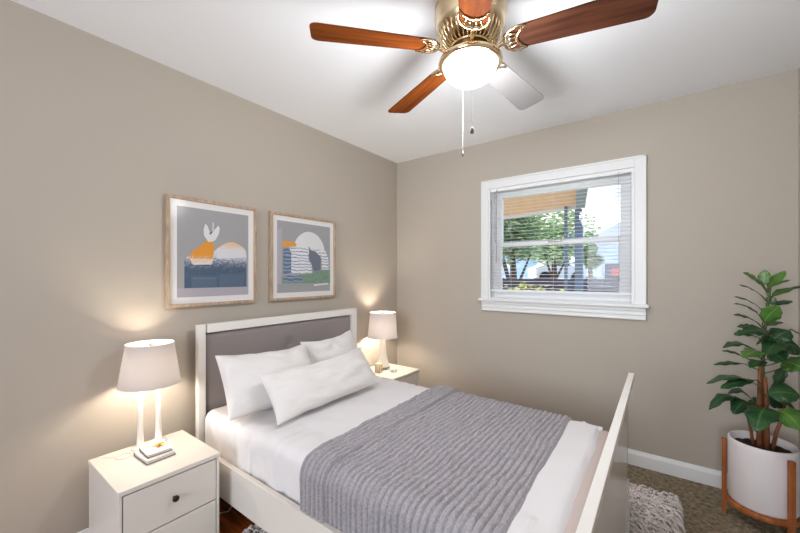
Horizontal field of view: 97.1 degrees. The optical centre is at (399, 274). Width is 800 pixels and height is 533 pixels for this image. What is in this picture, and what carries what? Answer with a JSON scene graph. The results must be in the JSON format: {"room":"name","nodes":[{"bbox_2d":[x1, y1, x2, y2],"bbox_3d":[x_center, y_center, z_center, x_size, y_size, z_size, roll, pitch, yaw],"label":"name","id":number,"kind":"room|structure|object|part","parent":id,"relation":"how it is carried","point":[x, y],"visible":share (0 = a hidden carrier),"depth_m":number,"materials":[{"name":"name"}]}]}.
{"room":"bedroom","nodes":[
{"label":"bedroom","id":0,"kind":"room"},
{"bbox_2d":[0,0,396,532],"bbox_3d":[-1.745,0.075,1.404,0.120,2.440,5.840,0,0,36],"label":"wall","id":1,"kind":"structure","parent":0,"point":[95,132],"depth_m":1.73,"materials":[{"name":"beige paint"}]},
{"bbox_2d":[77,528,88,532],"bbox_3d":[-1.691,1.245,1.364,0.014,0.100,5.600,0,0,36],"label":"baseboard","id":2,"kind":"structure","parent":1,"relation":"attached to","point":[87,529],"depth_m":1.66,"materials":[{"name":"white"}]},
{"bbox_2d":[165,194,256,307],"bbox_3d":[-1.115,-0.130,2.128,0.031,0.620,0.529,0,0,36],"label":"framed print","id":3,"kind":"object","parent":1,"relation":"attached to","point":[211,246],"visible":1,"depth_m":2.09,"materials":[{"name":"paper"}]},
{"bbox_2d":[269,211,335,300],"bbox_3d":[-0.717,-0.130,2.666,0.031,0.620,0.599,0,0,36],"label":"framed print","id":4,"kind":"object","parent":1,"relation":"attached to","point":[302,249],"visible":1,"depth_m":2.63,"materials":[{"name":"paper"}]},
{"bbox_2d":[219,497,254,532],"bbox_3d":[-1.264,1.355,1.029,1.400,0.120,5.870,0,0,36],"label":"floor","id":5,"kind":"structure","parent":0,"point":[233,521],"depth_m":1.86,"materials":[{"name":"brown wood"}]},
{"bbox_2d":[88,430,219,532],"bbox_3d":[-1.132,1.070,1.641,0.438,0.450,0.396,0,0,36],"label":"nightstand","id":6,"kind":"object","parent":5,"relation":"on","point":[179,492],"visible":0.99,"depth_m":1.54,"materials":[{"name":"white paint"}]},
{"bbox_2d":[93,452,132,459],"bbox_3d":[-1.326,0.843,1.623,0.156,0.006,0.062,0,0,-26],"label":"loop","id":7,"kind":"object","parent":6,"relation":"on","point":[127,452],"visible":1,"depth_m":1.63,"materials":[{"name":"beige"}]},
{"bbox_2d":[116,339,180,451],"bbox_3d":[-1.236,0.588,1.747,0.264,0.514,0.264,0,0,36],"label":"table lamp","id":8,"kind":"object","parent":6,"relation":"on","point":[146,365],"visible":0.98,"depth_m":1.68,"materials":[{"name":"white ceramic"}]},
{"bbox_3d":[-1.236,0.437,1.747,0.260,0.200,0.260,0,0,36],"label":"lamp shade","id":9,"kind":"part","parent":8,"relation":"part of","materials":[{"name":"fabric"}]},
{"bbox_2d":[134,448,175,464],"bbox_3d":[-1.150,0.836,1.657,0.148,0.018,0.120,0,0,34],"label":"book","id":10,"kind":"object","parent":6,"relation":"on","point":[137,454],"visible":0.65,"depth_m":1.62,"materials":[{"name":"grey paper"}]},
{"bbox_2d":[139,440,171,458],"bbox_3d":[-1.150,0.820,1.663,0.116,0.015,0.100,0,0,38],"label":"book","id":11,"kind":"object","parent":10,"relation":"on","point":[149,451],"visible":0.89,"depth_m":1.65,"materials":[{"name":"white paper"}]},
{"bbox_3d":[-0.986,0.965,1.533,0.020,0.188,0.359,0,0,36],"label":"drawer","id":12,"kind":"part","parent":6,"relation":"part of","materials":[{"name":"white paint"}]},
{"bbox_3d":[-0.967,0.960,1.519,0.028,0.027,0.027,0,0,36],"label":"knob","id":13,"kind":"part","parent":6,"relation":"part of","materials":[{"name":"black metal"}]},
{"bbox_3d":[-0.986,1.155,1.533,0.020,0.180,0.359,0,0,36],"label":"drawer","id":14,"kind":"part","parent":6,"relation":"part of","materials":[{"name":"white paint"}]},
{"bbox_2d":[371,363,419,385],"bbox_3d":[-0.096,1.070,3.133,0.438,0.450,0.396,0,0,36],"label":"nightstand","id":15,"kind":"object","parent":5,"relation":"on","point":[410,375],"visible":0.06,"depth_m":3.08,"materials":[{"name":"white paint"}]},
{"bbox_2d":[375,363,382,372],"bbox_3d":[-0.186,0.807,3.075,0.054,0.075,0.054,0,0,19],"label":"candle holder","id":16,"kind":"object","parent":15,"relation":"on","point":[380,367],"visible":1,"depth_m":3.06,"materials":[{"name":"beige wood"}]},
{"bbox_2d":[368,311,397,370],"bbox_3d":[-0.155,0.588,3.183,0.272,0.514,0.272,0,0,36],"label":"table lamp","id":17,"kind":"object","parent":15,"relation":"on","point":[382,324],"visible":0.99,"depth_m":3.09,"materials":[{"name":"white ceramic"}]},
{"bbox_3d":[-0.155,0.447,3.183,0.268,0.220,0.268,0,0,36],"label":"lamp shade","id":18,"kind":"part","parent":17,"relation":"part of","materials":[{"name":"fabric"}]},
{"bbox_3d":[0.049,0.965,3.025,0.020,0.188,0.359,0,0,36],"label":"drawer","id":19,"kind":"part","parent":15,"relation":"part of","materials":[{"name":"white paint"}]},
{"bbox_2d":[12,0,799,162],"bbox_3d":[-0.575,-1.220,0.539,3.090,0.150,5.900,0,0,36],"label":"ceiling","id":20,"kind":"structure","parent":0,"point":[264,53],"depth_m":1.84,"materials":[{"name":"white paint"}]},
{"bbox_2d":[309,0,658,155],"bbox_3d":[0.323,-0.835,1.478,1.244,0.620,1.232,0,0,36],"label":"ceiling fan","id":21,"kind":"object","parent":20,"relation":"hanging from","point":[469,32],"visible":1,"depth_m":1.38,"materials":[{"name":"brown wood"}]},
{"bbox_3d":[-0.106,-0.935,1.396,0.485,0.032,0.138,0,0,-10],"label":"blade","id":22,"kind":"part","parent":21,"relation":"part of","materials":[{"name":"brown wood"}]},
{"bbox_3d":[0.099,-0.935,1.819,0.138,0.032,0.485,0,0,-29],"label":"blade","id":23,"kind":"part","parent":21,"relation":"part of","materials":[{"name":"brown wood"}]},
{"bbox_3d":[0.291,-0.834,1.466,0.224,0.091,0.224,0,0,36],"label":"lamp shade","id":24,"kind":"part","parent":21,"relation":"part of","materials":[{"name":"white glass"}]},
{"bbox_3d":[0.238,-0.935,1.067,0.138,0.032,0.485,0,0,7],"label":"blade","id":25,"kind":"part","parent":21,"relation":"part of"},
{"bbox_3d":[0.565,-0.935,1.760,0.138,0.032,0.485,0,0,43],"label":"blade","id":26,"kind":"part","parent":21,"relation":"part of","materials":[{"name":"grey wood"}]},
{"bbox_3d":[0.655,-0.935,1.295,0.485,0.032,0.138,0,0,25],"label":"blade","id":27,"kind":"part","parent":21,"relation":"part of","materials":[{"name":"brown wood"}]},
{"bbox_2d":[397,69,797,472],"bbox_3d":[1.126,0.075,2.838,2.790,2.440,0.120,0,0,36],"label":"wall","id":28,"kind":"structure","parent":0,"point":[722,162],"depth_m":2.35,"materials":[{"name":"beige paint"}]},
{"bbox_2d":[478,154,648,319],"bbox_3d":[1.204,-0.252,2.746,1.204,1.109,0.175,0,0,36],"label":"window","id":29,"kind":"structure","parent":28,"relation":"in","point":[633,306],"depth_m":2.62,"materials":[{"name":"white wood"}]},
{"bbox_3d":[1.221,-0.043,2.774,0.990,0.467,0.030,0,0,36],"label":"sash","id":30,"kind":"part","parent":29,"relation":"part of","materials":[{"name":"white wood"}]},
{"bbox_2d":[491,167,634,294],"bbox_3d":[1.187,-0.300,2.728,1.044,0.882,0.048,0,0,36],"label":"window blind","id":31,"kind":"object","parent":29,"relation":"attached to","point":[623,171],"visible":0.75,"depth_m":2.67,"materials":[{"name":"white plastic"}]},
{"bbox_3d":[1.184,-0.292,2.723,0.001,0.838,0.002,0,0,-39],"label":"ladder cord","id":32,"kind":"part","parent":31,"relation":"part of","materials":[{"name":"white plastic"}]},
{"bbox_3d":[1.192,0.132,2.734,1.044,0.018,0.028,0,0,36],"label":"rail","id":33,"kind":"part","parent":31,"relation":"part of","materials":[{"name":"white plastic"}]},
{"bbox_3d":[1.449,-0.292,2.527,0.002,0.838,0.001,0,0,-9],"label":"ladder cord","id":34,"kind":"part","parent":31,"relation":"part of","materials":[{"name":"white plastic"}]},
{"bbox_3d":[1.523,-0.339,2.459,0.014,0.764,0.014,0,0,36],"label":"lift cord","id":35,"kind":"part","parent":31,"relation":"part of","materials":[{"name":"white fabric"}]},
{"bbox_3d":[1.175,0.208,2.705,1.204,0.023,0.075,0,0,36],"label":"sill","id":36,"kind":"part","parent":29,"relation":"part of","materials":[{"name":"white"}]},
{"bbox_3d":[1.240,-0.480,2.799,0.990,0.480,0.030,0,0,36],"label":"sash","id":37,"kind":"part","parent":29,"relation":"part of","materials":[{"name":"white"}]},
{"bbox_2d":[628,449,727,488],"bbox_3d":[1.086,1.245,2.784,2.760,0.100,0.014,0,0,36],"label":"baseboard","id":38,"kind":"structure","parent":28,"relation":"attached to","point":[707,476],"depth_m":2.27,"materials":[{"name":"white wood"}]},
{"bbox_2d":[628,464,799,532],"bbox_3d":[-0.034,1.355,0.119,1.660,0.120,5.870,0,0,36],"label":"floor","id":39,"kind":"structure","parent":0,"point":[701,503],"depth_m":1.97,"materials":[{"name":"beige carpet"}]},
{"bbox_2d":[242,482,685,532],"bbox_3d":[0.177,1.268,1.582,1.800,0.054,2.387,0,0,36],"label":"shag rug","id":40,"kind":"object","parent":39,"relation":"on","point":[649,511],"visible":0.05,"depth_m":1.87,"materials":[{"name":"white fabric"}]},
{"bbox_2d":[196,308,634,532],"bbox_3d":[-0.013,0.788,1.884,2.034,1.013,1.512,0,0,36],"label":"bed","id":41,"kind":"object","parent":40,"relation":"on","point":[606,507],"visible":0.36,"depth_m":1.74,"materials":[{"name":"white paint"}]},
{"bbox_3d":[-0.774,0.788,2.515,0.060,1.013,1.284,0,0,36],"label":"headboard frame","id":42,"kind":"part","parent":41,"relation":"part of","materials":[{"name":"white paint"}]},
{"bbox_3d":[-0.780,0.649,2.514,0.043,0.632,1.190,0,0,36],"label":"headboard panel","id":43,"kind":"part","parent":41,"relation":"part of","materials":[{"name":"fabric"}]},
{"bbox_3d":[-0.349,1.052,1.404,1.945,0.185,0.025,0,0,36],"label":"rail","id":44,"kind":"part","parent":41,"relation":"part of","materials":[{"name":"white paint"}]},
{"bbox_2d":[564,430,608,532],"bbox_3d":[-0.007,0.942,1.900,1.885,0.307,1.123,0,0,36],"label":"mattress","id":45,"kind":"object","parent":41,"relation":"on","point":[579,502],"visible":0.09,"depth_m":1.31,"materials":[{"name":"beige fabric"}]},
{"bbox_2d":[205,377,603,532],"bbox_3d":[-0.019,0.916,1.909,1.845,0.309,1.179,0,0,36],"label":"sheet","id":46,"kind":"object","parent":45,"relation":"on","point":[273,454],"visible":0.36,"depth_m":1.69,"materials":[{"name":"white fabric"}]},
{"bbox_2d":[215,343,311,420],"bbox_3d":[-0.749,0.601,2.075,0.258,0.317,0.575,0,0,43],"label":"pillow","id":47,"kind":"object","parent":46,"relation":"on","point":[245,393],"visible":0.61,"depth_m":1.92,"materials":[{"name":"white fabric"}]},
{"bbox_2d":[258,347,378,424],"bbox_3d":[-0.439,0.630,2.117,0.214,0.246,0.794,0,0,36],"label":"lumbar pillow","id":48,"kind":"object","parent":46,"relation":"on","point":[292,392],"visible":1,"depth_m":1.98,"materials":[{"name":"white fabric"}]},
{"bbox_2d":[300,330,357,363],"bbox_3d":[-0.470,0.595,2.545,0.206,0.330,0.495,0,0,36],"label":"pillow","id":49,"kind":"object","parent":46,"relation":"on","point":[318,351],"visible":0.43,"depth_m":2.47,"materials":[{"name":"white fabric"}]},
{"bbox_2d":[299,384,570,532],"bbox_3d":[0.273,0.863,1.703,0.872,0.264,1.240,0,0,36],"label":"quilted blanket","id":50,"kind":"object","parent":46,"relation":"on","point":[444,459],"visible":0.99,"depth_m":1.41,"materials":[{"name":"fabric"}]},
{"bbox_3d":[0.736,0.863,1.229,0.014,0.625,1.230,0,0,36],"label":"footboard panel","id":51,"kind":"part","parent":41,"relation":"part of","materials":[{"name":"white paint"}]},
{"bbox_3d":[1.101,1.145,1.718,0.022,0.300,0.040,0,0,36],"label":"leg","id":52,"kind":"part","parent":41,"relation":"part of","materials":[{"name":"white paint"}]},
{"bbox_2d":[722,437,799,532],"bbox_3d":[1.875,1.093,1.835,0.300,0.405,0.288,0,0,36],"label":"plant stand","id":53,"kind":"object","parent":39,"relation":"on","point":[791,523],"visible":0.61,"depth_m":1.71,"materials":[{"name":"brown wood"}]},
{"bbox_3d":[1.769,1.093,1.927,0.020,0.405,0.024,0,0,40],"label":"leg","id":54,"kind":"part","parent":53,"relation":"part of","materials":[{"name":"brown wood"}]},
{"bbox_2d":[706,270,799,519],"bbox_3d":[1.851,0.580,1.796,0.517,1.213,0.304,0,0,-27],"label":"potted plant","id":55,"kind":"object","parent":53,"relation":"on","point":[756,461],"visible":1,"depth_m":1.77,"materials":[{"name":"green plant"}]},
{"bbox_3d":[1.880,1.024,1.832,0.266,0.325,0.266,0,0,36],"label":"pot","id":56,"kind":"part","parent":55,"relation":"part of","materials":[{"name":"white ceramic"}]},
{"bbox_3d":[1.894,0.326,1.825,0.044,0.621,0.020,0,0,36],"label":"stem","id":57,"kind":"part","parent":55,"relation":"part of","materials":[{"name":"brown plant"}]},
{"bbox_3d":[1.871,1.093,1.686,0.024,0.405,0.020,0,0,3],"label":"leg","id":58,"kind":"part","parent":53,"relation":"part of","materials":[{"name":"brown wood"}]},
{"bbox_2d":[798,67,799,448],"bbox_3d":[0.594,0.075,-0.327,0.120,2.440,5.840,0,0,36],"label":"wall","id":59,"kind":"structure","parent":0,"point":[799,67],"depth_m":1.94,"materials":[{"name":"beige paint"}]},
{"label":"outside","id":60,"kind":"structure","parent":0,"visible":0},
{"bbox_3d":[18.732,1.995,45.792,100.000,0.200,89.875,0,0,36],"label":"lawn","id":61,"kind":"structure","parent":60,"visible":0},
{"bbox_2d":[503,215,544,278],"bbox_3d":[2.860,-0.003,9.440,1.825,3.806,1.935,0,0,36],"label":"tree","id":62,"kind":"object","parent":61,"relation":"on","point":[507,234],"visible":0.49,"depth_m":9.17,"materials":[{"name":"green plant"}]},
{"bbox_2d":[503,282,563,290],"bbox_3d":[1.690,0.986,4.595,1.618,1.818,1.296,0,0,36],"label":"round bush","id":63,"kind":"object","parent":61,"relation":"on","point":[524,285],"visible":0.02,"depth_m":4.64,"materials":[{"name":"green plant"}]},
{"bbox_2d":[504,188,587,291],"bbox_3d":[2.283,0.275,5.856,1.664,3.240,3.249,0,0,14],"label":"roof","id":64,"kind":"structure","parent":61,"relation":"on","point":[579,233],"depth_m":6.14,"materials":[{"name":"brown"}]},
{"bbox_3d":[2.916,0.345,6.200,0.050,3.100,0.050,0,0,36],"label":"post","id":65,"kind":"part","parent":64,"relation":"part of","materials":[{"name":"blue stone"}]},
{"bbox_3d":[3.144,0.345,6.200,0.120,3.100,0.120,0,0,36],"label":"post","id":66,"kind":"part","parent":64,"relation":"part of","materials":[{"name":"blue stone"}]},
{"bbox_2d":[503,278,618,291],"bbox_3d":[3.264,0.979,7.439,3.700,1.832,0.112,0,0,26],"label":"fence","id":67,"kind":"object","parent":61,"relation":"on","point":[571,281],"visible":0.04,"depth_m":7.32,"materials":[{"name":"grey"}]},
{"bbox_2d":[524,208,601,278],"bbox_3d":[5.909,-0.391,13.550,3.102,4.579,3.270,0,0,2],"label":"tree","id":68,"kind":"object","parent":61,"relation":"on","point":[559,235],"visible":0.51,"depth_m":13.09,"materials":[{"name":"green plant"}]},
{"bbox_2d":[558,218,619,278],"bbox_3d":[12.403,-0.646,20.355,5.600,5.083,4.450,0,0,6],"label":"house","id":69,"kind":"structure","parent":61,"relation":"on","point":[611,260],"depth_m":18.51,"materials":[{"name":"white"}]},
{"bbox_3d":[11.310,0.657,18.470,1.100,2.475,0.060,0,0,6],"label":"garage door","id":70,"kind":"part","parent":69,"relation":"part of","materials":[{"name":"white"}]},
{"bbox_2d":[583,243,603,285],"bbox_3d":[5.404,0.488,10.022,0.769,2.826,0.683,0,0,-13],"label":"tree","id":71,"kind":"object","parent":61,"relation":"on","point":[592,249],"visible":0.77,"depth_m":9.87,"materials":[{"name":"green plant"}]},
{"bbox_2d":[611,268,618,285],"bbox_3d":[7.471,0.828,12.020,0.550,2.134,0.080,0,0,0],"label":"sign","id":72,"kind":"object","parent":61,"relation":"on","point":[612,272],"visible":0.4,"depth_m":11.98,"materials":[{"name":"red"}]},
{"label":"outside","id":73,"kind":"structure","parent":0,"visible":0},
{"bbox_3d":[3.870,1.142,17.299,70.000,1.506,12.000,0,0,36],"label":"road","id":74,"kind":"object","parent":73,"visible":0},
{"bbox_2d":[528,262,585,278],"bbox_3d":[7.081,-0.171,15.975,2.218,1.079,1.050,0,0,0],"label":"parked car","id":75,"kind":"object","parent":74,"relation":"on","point":[531,270],"visible":0.38,"depth_m":15.50,"materials":[{"name":"white metal"}]}
]}

